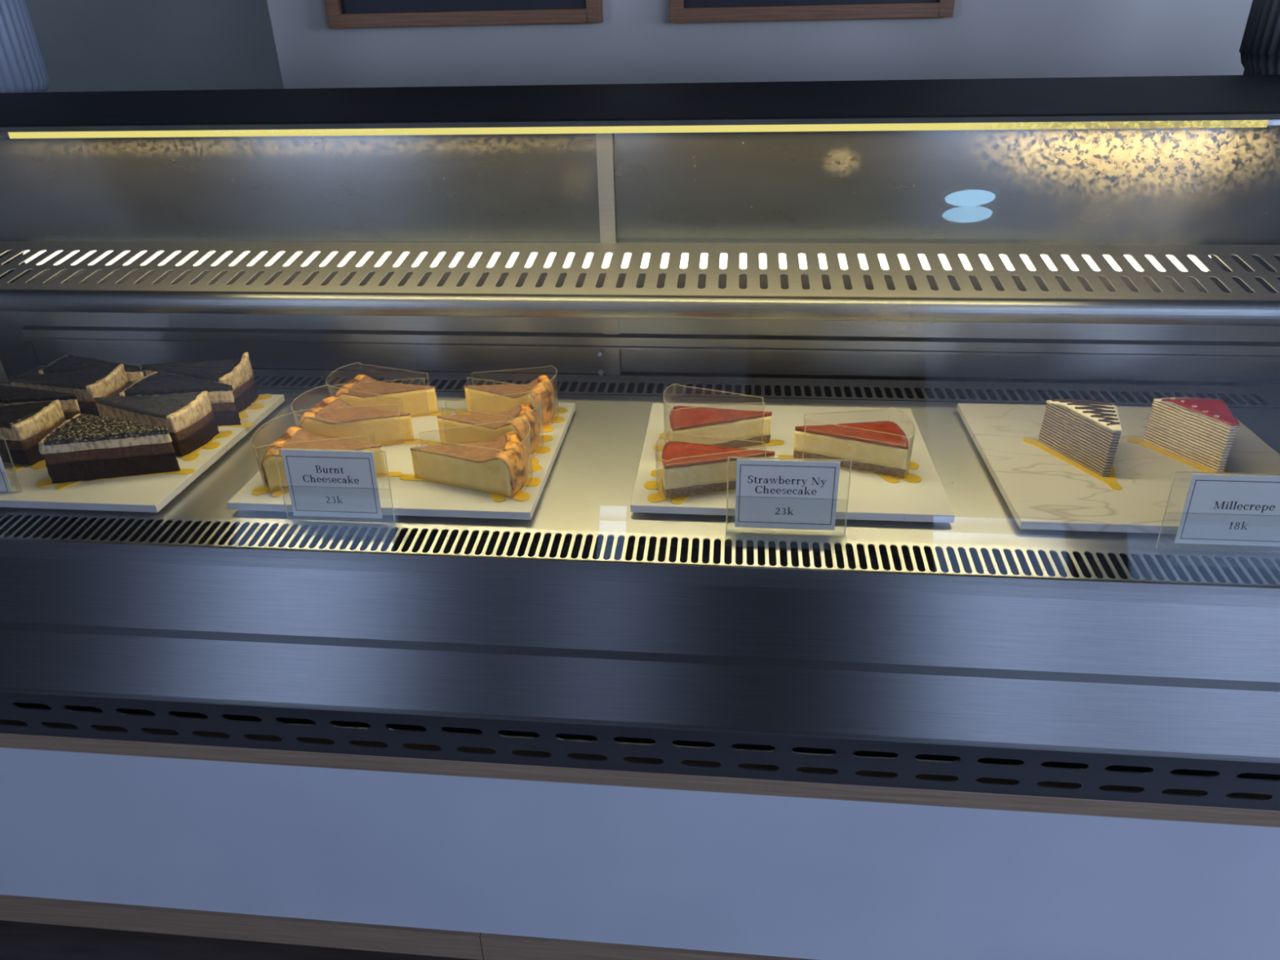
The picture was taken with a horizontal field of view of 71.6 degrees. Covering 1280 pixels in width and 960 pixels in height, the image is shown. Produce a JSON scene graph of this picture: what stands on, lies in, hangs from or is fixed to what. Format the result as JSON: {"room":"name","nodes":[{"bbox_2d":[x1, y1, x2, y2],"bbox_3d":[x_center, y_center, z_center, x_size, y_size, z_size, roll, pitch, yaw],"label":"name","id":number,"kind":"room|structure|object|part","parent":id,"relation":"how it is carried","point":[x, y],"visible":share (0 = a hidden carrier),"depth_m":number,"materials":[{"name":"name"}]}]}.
{"room":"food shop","nodes":[
{"label":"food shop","id":0,"kind":"room"},
{"bbox_2d":[25,0,284,92],"bbox_3d":[-2.716,-1.740,2.564,4.200,2.820,0.600,2,28,6],"label":"wall","id":1,"kind":"structure","parent":0,"point":[85,45],"depth_m":2.37,"materials":[{"name":"paint"}]},
{"bbox_2d":[0,920,484,959],"bbox_3d":[0.122,1.414,-0.392,10.800,0.050,8.400,2,28,6],"label":"floor","id":2,"kind":"structure","parent":0,"point":[19,940],"depth_m":1.12,"materials":[{"name":"brown wood"}]},
{"bbox_2d":[0,707,1279,959],"bbox_3d":[-0.062,0.332,1.220,1.780,0.335,0.490,2,28,6],"label":"counter","id":3,"kind":"object","parent":2,"relation":"on","point":[419,856],"visible":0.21,"depth_m":0.99,"materials":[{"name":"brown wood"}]},
{"bbox_3d":[-0.060,0.465,1.280,1.780,0.046,0.470,2,28,6],"label":"trim","id":4,"kind":"part","parent":3,"relation":"part of","materials":[{"name":"brown wood"}]},
{"bbox_3d":[-0.065,0.195,1.147,1.780,0.023,0.488,2,28,6],"label":"trim","id":5,"kind":"part","parent":3,"relation":"part of","materials":[{"name":"brown wood"}]},
{"bbox_2d":[0,74,1279,810],"bbox_3d":[-0.074,-0.078,0.978,1.780,0.616,0.519,2,28,6],"label":"display case","id":6,"kind":"object","parent":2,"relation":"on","point":[1110,228],"visible":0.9,"depth_m":0.92,"materials":[{"name":"metal"}]},
{"bbox_2d":[0,436,22,492],"bbox_3d":[-0.680,-0.004,0.882,0.108,0.073,0.033,2,28,6],"label":"price sign","id":7,"kind":"object","parent":6,"relation":"attached to","point":[5,486],"visible":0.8,"depth_m":0.89,"materials":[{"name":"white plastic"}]},
{"bbox_3d":[-0.896,-0.208,1.211,0.072,0.130,0.060,2,28,6],"label":"corner post","id":8,"kind":"part","parent":6,"relation":"part of","materials":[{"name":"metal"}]},
{"bbox_2d":[0,394,284,512],"bbox_3d":[-0.610,-0.040,1.008,0.303,0.014,0.279,2,28,6],"label":"serving board","id":9,"kind":"object","parent":6,"relation":"on","point":[148,493],"visible":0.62,"depth_m":0.90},
{"bbox_2d":[5,459,46,471],"bbox_3d":[-0.700,-0.030,0.978,0.157,0.001,0.082,2,28,6],"label":"card","id":10,"kind":"object","parent":9,"relation":"on","point":[41,464],"visible":0.25,"depth_m":0.95,"materials":[{"name":"gold metal"}]},
{"bbox_2d":[0,400,66,466],"bbox_3d":[-0.701,-0.053,0.967,0.125,0.050,0.063,2,28,6],"label":"cake slice","id":11,"kind":"object","parent":10,"relation":"on","point":[23,426],"visible":0.9,"depth_m":0.95,"materials":[{"name":"food"}]},
{"bbox_2d":[35,468,195,489],"bbox_3d":[-0.544,-0.011,0.935,0.157,0.001,0.090,2,28,6],"label":"card","id":12,"kind":"object","parent":9,"relation":"on","point":[46,482],"visible":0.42,"depth_m":0.92,"materials":[{"name":"gold metal"}]},
{"bbox_2d":[37,413,180,484],"bbox_3d":[-0.544,-0.033,0.923,0.126,0.050,0.071,2,28,6],"label":"cake slice","id":13,"kind":"object","parent":12,"relation":"on","point":[86,446],"visible":1,"depth_m":0.91,"materials":[{"name":"food"}]},
{"bbox_2d":[175,430,232,461],"bbox_3d":[-0.541,-0.041,0.992,0.154,0.001,0.082,2,28,6],"label":"card","id":14,"kind":"object","parent":9,"relation":"on","point":[193,455],"visible":0.3,"depth_m":0.98,"materials":[{"name":"gold metal"}]},
{"bbox_2d":[93,390,219,457],"bbox_3d":[-0.543,-0.064,0.978,0.123,0.052,0.064,2,28,6],"label":"cake slice","id":15,"kind":"object","parent":14,"relation":"on","point":[189,419],"visible":0.8,"depth_m":0.97,"materials":[{"name":"food"}]},
{"bbox_2d":[217,422,253,427],"bbox_3d":[-0.524,-0.069,1.042,0.156,0.001,0.084,2,28,6],"label":"card","id":16,"kind":"object","parent":9,"relation":"on","point":[242,424],"visible":0.07,"depth_m":1.03,"materials":[{"name":"gold metal"}]},
{"bbox_2d":[118,371,240,426],"bbox_3d":[-0.524,-0.091,1.031,0.124,0.049,0.065,2,28,6],"label":"cake slice","id":17,"kind":"object","parent":16,"relation":"on","point":[220,395],"visible":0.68,"depth_m":1.01,"materials":[{"name":"food"}]},
{"bbox_2d":[239,393,271,419],"bbox_3d":[-0.536,-0.092,1.085,0.160,0.001,0.084,2,28,6],"label":"card","id":18,"kind":"object","parent":9,"relation":"on","point":[254,406],"visible":0.21,"depth_m":1.08,"materials":[{"name":"gold metal"}]},
{"bbox_2d":[142,352,258,413],"bbox_3d":[-0.538,-0.117,1.071,0.128,0.058,0.065,2,28,6],"label":"cake slice","id":19,"kind":"object","parent":18,"relation":"on","point":[238,373],"visible":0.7,"depth_m":1.06,"materials":[{"name":"food"}]},
{"bbox_3d":[-0.678,-0.080,1.069,0.155,0.001,0.079,2,28,6],"label":"card","id":20,"kind":"object","parent":9,"relation":"on","visible":0},
{"bbox_2d":[8,364,128,416],"bbox_3d":[-0.680,-0.104,1.057,0.122,0.053,0.060,2,28,6],"label":"cake slice","id":21,"kind":"object","parent":20,"relation":"on","point":[86,384],"visible":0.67,"depth_m":1.04,"materials":[{"name":"food"}]},
{"bbox_3d":[-0.662,-0.099,1.105,0.161,0.001,0.072,2,28,6],"label":"card","id":22,"kind":"object","parent":9,"relation":"on","visible":0},
{"bbox_2d":[38,355,144,386],"bbox_3d":[-0.661,-0.122,1.094,0.129,0.049,0.053,2,28,6],"label":"cake slice","id":23,"kind":"object","parent":22,"relation":"on","point":[134,373],"visible":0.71,"depth_m":1.07,"materials":[{"name":"food"}]},
{"bbox_3d":[-0.693,-0.054,1.022,0.156,0.001,0.067,2,28,6],"label":"card","id":24,"kind":"object","parent":9,"relation":"on","visible":0},
{"bbox_2d":[0,384,81,420],"bbox_3d":[-0.692,-0.076,1.010,0.124,0.049,0.048,2,28,6],"label":"cake slice","id":25,"kind":"object","parent":24,"relation":"on","point":[9,395],"visible":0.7,"depth_m":0.99,"materials":[{"name":"food"}]},
{"bbox_3d":[-0.490,-0.348,1.128,0.886,0.238,0.006,2,28,6],"label":"door","id":26,"kind":"part","parent":6,"relation":"part of","materials":[{"name":"clear glass"}]},
{"bbox_3d":[-0.486,-0.173,1.222,0.886,0.040,0.006,2,28,6],"label":"pane","id":27,"kind":"part","parent":6,"relation":"part of","materials":[{"name":"glass"}]},
{"bbox_2d":[273,448,395,522],"bbox_3d":[-0.291,0.012,0.834,0.110,0.075,0.033,2,28,6],"label":"price sign","id":28,"kind":"object","parent":6,"relation":"on","point":[322,482],"visible":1,"depth_m":0.84,"materials":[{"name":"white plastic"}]},
{"bbox_2d":[226,400,575,519],"bbox_3d":[-0.241,-0.029,0.973,0.302,0.014,0.261,2,28,6],"label":"serving board","id":29,"kind":"object","parent":6,"relation":"on","point":[410,498],"visible":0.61,"depth_m":0.88,"materials":[{"name":"white stone"}]},
{"bbox_2d":[251,471,402,497],"bbox_3d":[-0.317,-0.004,0.912,0.145,0.001,0.090,2,28,6],"label":"card","id":30,"kind":"object","parent":29,"relation":"on","point":[260,491],"visible":0.15,"depth_m":0.89,"materials":[{"name":"gold metal"}]},
{"bbox_2d":[251,412,375,493],"bbox_3d":[-0.326,-0.028,0.899,0.113,0.053,0.084,2,28,6],"label":"plastic wrapper","id":31,"kind":"object","parent":30,"relation":"on","point":[291,412],"visible":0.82,"depth_m":0.88,"materials":[{"name":"clear plastic"}]},
{"bbox_2d":[260,426,386,491],"bbox_3d":[-0.319,-0.022,0.901,0.116,0.042,0.071,2,28,6],"label":"cheesecake slice","id":32,"kind":"object","parent":30,"relation":"on","point":[268,468],"visible":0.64,"depth_m":0.90,"materials":[{"name":"beige food"}]},
{"bbox_2d":[382,439,428,445],"bbox_3d":[-0.306,-0.042,0.983,0.144,0.001,0.082,2,28,6],"label":"card","id":33,"kind":"object","parent":29,"relation":"on","point":[418,442],"visible":0.11,"depth_m":0.98,"materials":[{"name":"gold metal"}]},
{"bbox_2d":[290,384,404,443],"bbox_3d":[-0.315,-0.066,0.970,0.112,0.053,0.076,2,28,6],"label":"plastic wrapper","id":34,"kind":"object","parent":33,"relation":"on","point":[326,384],"visible":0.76,"depth_m":0.96,"materials":[{"name":"clear plastic"}]},
{"bbox_2d":[298,395,414,444],"bbox_3d":[-0.308,-0.062,0.971,0.116,0.045,0.063,2,28,6],"label":"cheesecake slice","id":35,"kind":"object","parent":33,"relation":"on","point":[385,424],"visible":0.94,"depth_m":0.96,"materials":[{"name":"beige food"}]},
{"bbox_2d":[410,410,452,417],"bbox_3d":[-0.293,-0.075,1.044,0.140,0.001,0.082,2,28,6],"label":"card","id":36,"kind":"object","parent":29,"relation":"on","point":[444,412],"visible":0.09,"depth_m":1.04,"materials":[{"name":"gold metal"}]},
{"bbox_2d":[325,362,429,415],"bbox_3d":[-0.301,-0.099,1.031,0.108,0.053,0.076,2,28,6],"label":"plastic wrapper","id":37,"kind":"object","parent":36,"relation":"on","point":[355,362],"visible":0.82,"depth_m":1.03,"materials":[{"name":"clear plastic"}]},
{"bbox_2d":[334,374,438,417],"bbox_3d":[-0.295,-0.094,1.032,0.112,0.043,0.063,2,28,6],"label":"cheesecake slice","id":38,"kind":"object","parent":36,"relation":"on","point":[414,398],"visible":0.77,"depth_m":1.03,"materials":[{"name":"beige food"}]},
{"bbox_2d":[400,463,541,502],"bbox_3d":[-0.172,0.000,0.899,0.147,0.001,0.084,2,28,6],"label":"card","id":39,"kind":"object","parent":29,"relation":"on","point":[521,495],"visible":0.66,"depth_m":0.89,"materials":[{"name":"gold metal"}]},
{"bbox_2d":[409,431,528,496],"bbox_3d":[-0.172,-0.019,0.889,0.118,0.043,0.065,2,28,6],"label":"cheesecake slice","id":40,"kind":"object","parent":39,"relation":"on","point":[486,469],"visible":0.98,"depth_m":0.88,"materials":[{"name":"beige food"}]},
{"bbox_2d":[414,417,533,479],"bbox_3d":[-0.165,-0.024,0.885,0.114,0.053,0.079,2,28,6],"label":"plastic wrapper","id":41,"kind":"object","parent":39,"relation":"on","point":[420,439],"visible":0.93,"depth_m":0.89,"materials":[{"name":"clear plastic"}]},
{"bbox_2d":[426,435,552,465],"bbox_3d":[-0.165,-0.035,0.964,0.139,0.001,0.079,2,28,6],"label":"card","id":42,"kind":"object","parent":29,"relation":"on","point":[540,450],"visible":0.29,"depth_m":0.96,"materials":[{"name":"gold metal"}]},
{"bbox_2d":[436,402,540,457],"bbox_3d":[-0.165,-0.054,0.953,0.110,0.044,0.060,2,28,6],"label":"cheesecake slice","id":43,"kind":"object","parent":42,"relation":"on","point":[488,432],"visible":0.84,"depth_m":0.95,"materials":[{"name":"beige food"}]},
{"bbox_2d":[440,391,543,444],"bbox_3d":[-0.158,-0.059,0.950,0.108,0.053,0.074,2,28,6],"label":"plastic wrapper","id":44,"kind":"object","parent":42,"relation":"on","point":[446,407],"visible":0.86,"depth_m":0.95,"materials":[{"name":"clear plastic"}]},
{"bbox_2d":[454,407,567,432],"bbox_3d":[-0.153,-0.073,1.034,0.134,0.001,0.075,2,28,6],"label":"card","id":45,"kind":"object","parent":29,"relation":"on","point":[547,428],"visible":0.26,"depth_m":1.03,"materials":[{"name":"gold metal"}]},
{"bbox_2d":[463,374,555,427],"bbox_3d":[-0.153,-0.093,1.021,0.106,0.047,0.056,2,28,6],"label":"cheesecake slice","id":46,"kind":"object","parent":45,"relation":"on","point":[508,402],"visible":0.79,"depth_m":1.02,"materials":[{"name":"beige food"}]},
{"bbox_2d":[466,365,559,414],"bbox_3d":[-0.147,-0.096,1.019,0.105,0.053,0.069,2,28,6],"label":"plastic wrapper","id":47,"kind":"object","parent":45,"relation":"on","point":[472,378],"visible":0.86,"depth_m":1.02,"materials":[{"name":"clear plastic"}]},
{"bbox_2d":[8,249,1229,271],"bbox_3d":[-0.075,-0.273,1.104,1.519,0.021,0.021,2,28,6],"label":"lamp","id":48,"kind":"object","parent":6,"relation":"on","point":[1044,254],"depth_m":1.07,"materials":[{"name":"metal"}]},
{"bbox_3d":[-0.092,0.267,0.892,1.780,0.092,0.032,2,28,6],"label":"vent panel","id":49,"kind":"part","parent":6,"relation":"part of","materials":[{"name":"metal"}]},
{"bbox_3d":[-0.070,-0.193,0.985,1.760,0.025,0.016,2,28,6],"label":"shelf rail","id":50,"kind":"part","parent":6,"relation":"part of","materials":[{"name":"metal"}]},
{"bbox_2d":[0,364,1279,407],"bbox_3d":[-0.055,-0.124,1.157,1.760,0.001,0.066,2,28,6],"label":"grille","id":51,"kind":"object","parent":6,"relation":"attached to","point":[600,385],"depth_m":1.15,"materials":[{"name":"metal"}]},
{"bbox_2d":[0,120,1279,138],"bbox_3d":[-0.086,-0.312,0.783,1.760,0.009,0.026,2,28,6],"label":"lamp","id":52,"kind":"object","parent":6,"relation":"on","point":[1214,123],"depth_m":0.77,"materials":[{"name":"metal"}]},
{"bbox_3d":[-0.095,0.197,0.839,1.780,0.080,0.012,2,28,6],"label":"kick panel","id":53,"kind":"part","parent":6,"relation":"part of","materials":[{"name":"metal"}]},
{"bbox_2d":[0,373,1279,779],"bbox_3d":[-0.068,0.070,1.085,1.756,0.250,0.420,2,28,6],"label":"tub","id":54,"kind":"object","parent":6,"relation":"in","point":[586,495],"depth_m":0.89,"materials":[{"name":"silver metal"}]},
{"bbox_3d":[-0.096,0.118,0.807,1.780,0.098,0.028,2,28,6],"label":"panel","id":55,"kind":"part","parent":6,"relation":"part of","materials":[{"name":"metal"}]},
{"bbox_2d":[0,511,1279,586],"bbox_3d":[-0.093,0.061,0.819,1.760,0.005,0.048,2,28,6],"label":"grille","id":56,"kind":"object","parent":6,"relation":"attached to","point":[733,542],"depth_m":0.81,"materials":[{"name":"metal"}]},
{"bbox_2d":[0,240,1279,300],"bbox_3d":[-0.063,-0.249,1.042,1.760,0.022,0.148,2,28,6],"label":"shelf","id":57,"kind":"object","parent":6,"relation":"attached to","point":[1201,260],"depth_m":1.04,"materials":[{"name":"metal"}]},
{"bbox_3d":[-0.053,-0.204,1.157,1.760,0.058,0.032,2,28,6],"label":"rail","id":58,"kind":"part","parent":6,"relation":"part of","materials":[{"name":"metal"}]},
{"bbox_2d":[724,456,852,533],"bbox_3d":[0.133,0.021,0.798,0.111,0.075,0.033,2,28,6],"label":"price sign","id":59,"kind":"object","parent":6,"relation":"on","point":[770,493],"visible":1,"depth_m":0.81,"materials":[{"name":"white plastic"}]},
{"bbox_2d":[630,403,955,522],"bbox_3d":[0.153,-0.024,0.945,0.302,0.014,0.246,2,28,6],"label":"serving board","id":60,"kind":"object","parent":6,"relation":"on","point":[871,497],"visible":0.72,"depth_m":0.88,"materials":[{"name":"white stone"}]},
{"bbox_2d":[644,468,736,504],"bbox_3d":[0.075,0.006,0.877,0.143,0.001,0.075,2,28,6],"label":"card","id":61,"kind":"object","parent":60,"relation":"on","point":[659,496],"visible":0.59,"depth_m":0.86,"materials":[{"name":"gold metal"}]},
{"bbox_2d":[662,440,774,497],"bbox_3d":[0.076,-0.010,0.867,0.110,0.036,0.055,2,28,6],"label":"cheesecake slice","id":62,"kind":"object","parent":61,"relation":"on","point":[704,474],"visible":0.72,"depth_m":0.86,"materials":[{"name":"beige food"}]},
{"bbox_2d":[654,430,766,489],"bbox_3d":[0.068,-0.013,0.867,0.107,0.043,0.068,2,28,6],"label":"clear collar","id":63,"kind":"object","parent":62,"relation":"attached to","point":[669,430],"visible":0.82,"depth_m":0.86,"materials":[{"name":"clear plastic"}]},
{"bbox_2d":[653,432,784,462],"bbox_3d":[0.085,-0.035,0.953,0.141,0.001,0.079,2,28,6],"label":"card","id":64,"kind":"object","parent":60,"relation":"on","point":[660,447],"visible":0.13,"depth_m":0.96,"materials":[{"name":"gold metal"}]},
{"bbox_2d":[669,405,772,448],"bbox_3d":[0.085,-0.051,0.943,0.108,0.036,0.060,2,28,6],"label":"cheesecake slice","id":65,"kind":"object","parent":64,"relation":"on","point":[742,424],"visible":0.82,"depth_m":0.94,"materials":[{"name":"food"}]},
{"bbox_2d":[663,383,764,444],"bbox_3d":[0.078,-0.061,0.938,0.106,0.060,0.072,2,28,6],"label":"clear collar","id":66,"kind":"object","parent":65,"relation":"attached to","point":[673,384],"visible":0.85,"depth_m":0.94,"materials":[{"name":"clear plastic"}]},
{"bbox_2d":[777,454,921,483],"bbox_3d":[0.214,-0.018,0.915,0.142,0.001,0.081,2,28,6],"label":"card","id":67,"kind":"object","parent":60,"relation":"on","point":[910,477],"visible":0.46,"depth_m":0.89,"materials":[{"name":"gold metal"}]},
{"bbox_2d":[793,421,908,478],"bbox_3d":[0.213,-0.034,0.906,0.109,0.036,0.062,2,28,6],"label":"cheesecake slice","id":68,"kind":"object","parent":67,"relation":"on","point":[877,452],"visible":0.93,"depth_m":0.90,"materials":[{"name":"beige food"}]},
{"bbox_2d":[802,407,915,474],"bbox_3d":[0.220,-0.038,0.902,0.107,0.047,0.074,2,28,6],"label":"clear collar","id":69,"kind":"object","parent":67,"relation":"on","point":[890,407],"visible":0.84,"depth_m":0.89,"materials":[{"name":"clear plastic"}]},
{"bbox_3d":[0.396,-0.327,1.050,0.854,0.238,0.006,2,28,6],"label":"door","id":70,"kind":"part","parent":6,"relation":"part of","materials":[{"name":"clear glass"}]},
{"bbox_3d":[0.400,-0.152,1.144,0.854,0.040,0.006,2,28,6],"label":"pane","id":71,"kind":"part","parent":6,"relation":"part of","materials":[{"name":"metal"}]},
{"bbox_2d":[956,403,1279,533],"bbox_3d":[0.509,-0.016,0.916,0.298,0.014,0.271,2,28,6],"label":"serving board","id":72,"kind":"object","parent":6,"relation":"on","point":[1041,491],"visible":0.65,"depth_m":0.88,"materials":[{"name":"stone"}]},
{"bbox_2d":[1022,437,1122,489],"bbox_3d":[0.451,-0.018,0.905,0.092,0.001,0.112,2,28,6],"label":"card","id":73,"kind":"object","parent":72,"relation":"on","point":[1111,482],"visible":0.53,"depth_m":0.90,"materials":[{"name":"gold metal"}]},
{"bbox_2d":[1038,398,1121,477],"bbox_3d":[0.454,-0.046,0.900,0.065,0.054,0.082,2,28,6],"label":"cake slice","id":74,"kind":"object","parent":73,"relation":"on","point":[1087,433],"visible":1,"depth_m":0.89,"materials":[{"name":"white food"}]},
{"bbox_2d":[1126,436,1231,475],"bbox_3d":[0.561,-0.021,0.907,0.091,0.001,0.109,2,28,6],"label":"card","id":75,"kind":"object","parent":72,"relation":"on","point":[1133,440],"visible":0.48,"depth_m":0.92,"materials":[{"name":"gold metal"}]},
{"bbox_2d":[1142,397,1239,472],"bbox_3d":[0.564,-0.050,0.902,0.065,0.054,0.080,2,28,6],"label":"cake slice","id":76,"kind":"object","parent":75,"relation":"on","point":[1201,431],"visible":1,"depth_m":0.90,"materials":[{"name":"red food"}]},
{"bbox_2d":[1155,471,1279,547],"bbox_3d":[0.512,0.035,0.757,0.114,0.075,0.033,2,28,6],"label":"price sign","id":77,"kind":"object","parent":6,"relation":"on","point":[1219,508],"visible":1,"depth_m":0.77,"materials":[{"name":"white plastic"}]},
{"bbox_2d":[38,75,1279,386],"bbox_3d":[-0.014,-0.096,1.378,2.500,0.938,0.170,2,28,6],"label":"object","id":78,"kind":"structure","parent":2,"relation":"on","point":[623,373],"depth_m":1.23,"materials":[{"name":"metal"}]},
{"bbox_2d":[0,0,49,93],"bbox_3d":[-0.906,-0.625,1.198,0.143,0.200,0.143,2,28,6],"label":"ribbed pot","id":79,"kind":"object","parent":78,"relation":"on","point":[23,69],"visible":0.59,"depth_m":1.20,"materials":[{"name":"ceramic"}]},
{"bbox_2d":[69,75,1222,92],"bbox_3d":[-0.024,-0.498,1.162,2.500,0.025,0.170,2,28,6],"label":"countertop","id":80,"kind":"structure","parent":78,"relation":"on","point":[1207,75],"depth_m":1.22,"materials":[{"name":"black stone"}]},
{"bbox_2d":[1239,0,1279,75],"bbox_3d":[0.798,-0.575,1.033,0.139,0.200,0.139,2,28,6],"label":"ribbed pot","id":81,"kind":"object","parent":78,"relation":"on","point":[1260,47],"visible":0.89,"depth_m":1.05,"materials":[{"name":"grey ceramic"}]},
{"bbox_2d":[266,0,1253,88],"bbox_3d":[2.525,-1.433,1.768,6.400,2.820,1.250,2,28,6],"label":"wall","id":82,"kind":"structure","parent":0,"point":[636,42],"depth_m":1.65,"materials":[{"name":"paint"}]},
{"bbox_2d":[324,0,603,29],"bbox_3d":[-0.333,-1.116,1.522,0.517,0.603,0.035,2,28,6],"label":"picture frame","id":83,"kind":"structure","parent":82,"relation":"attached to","point":[341,14],"depth_m":1.65,"materials":[{"name":"brown wood"}]},
{"bbox_3d":[-0.333,-1.118,1.527,0.469,0.552,0.014,2,28,6],"label":"panel","id":84,"kind":"part","parent":83,"relation":"part of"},
{"bbox_2d":[669,0,955,23],"bbox_3d":[0.298,-1.095,1.462,0.500,0.603,0.035,2,28,6],"label":"picture frame","id":85,"kind":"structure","parent":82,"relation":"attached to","point":[681,11],"depth_m":1.59,"materials":[{"name":"brown wood"}]},
{"bbox_3d":[0.299,-1.097,1.467,0.452,0.552,0.014,2,28,6],"label":"panel","id":86,"kind":"part","parent":85,"relation":"part of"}
]}

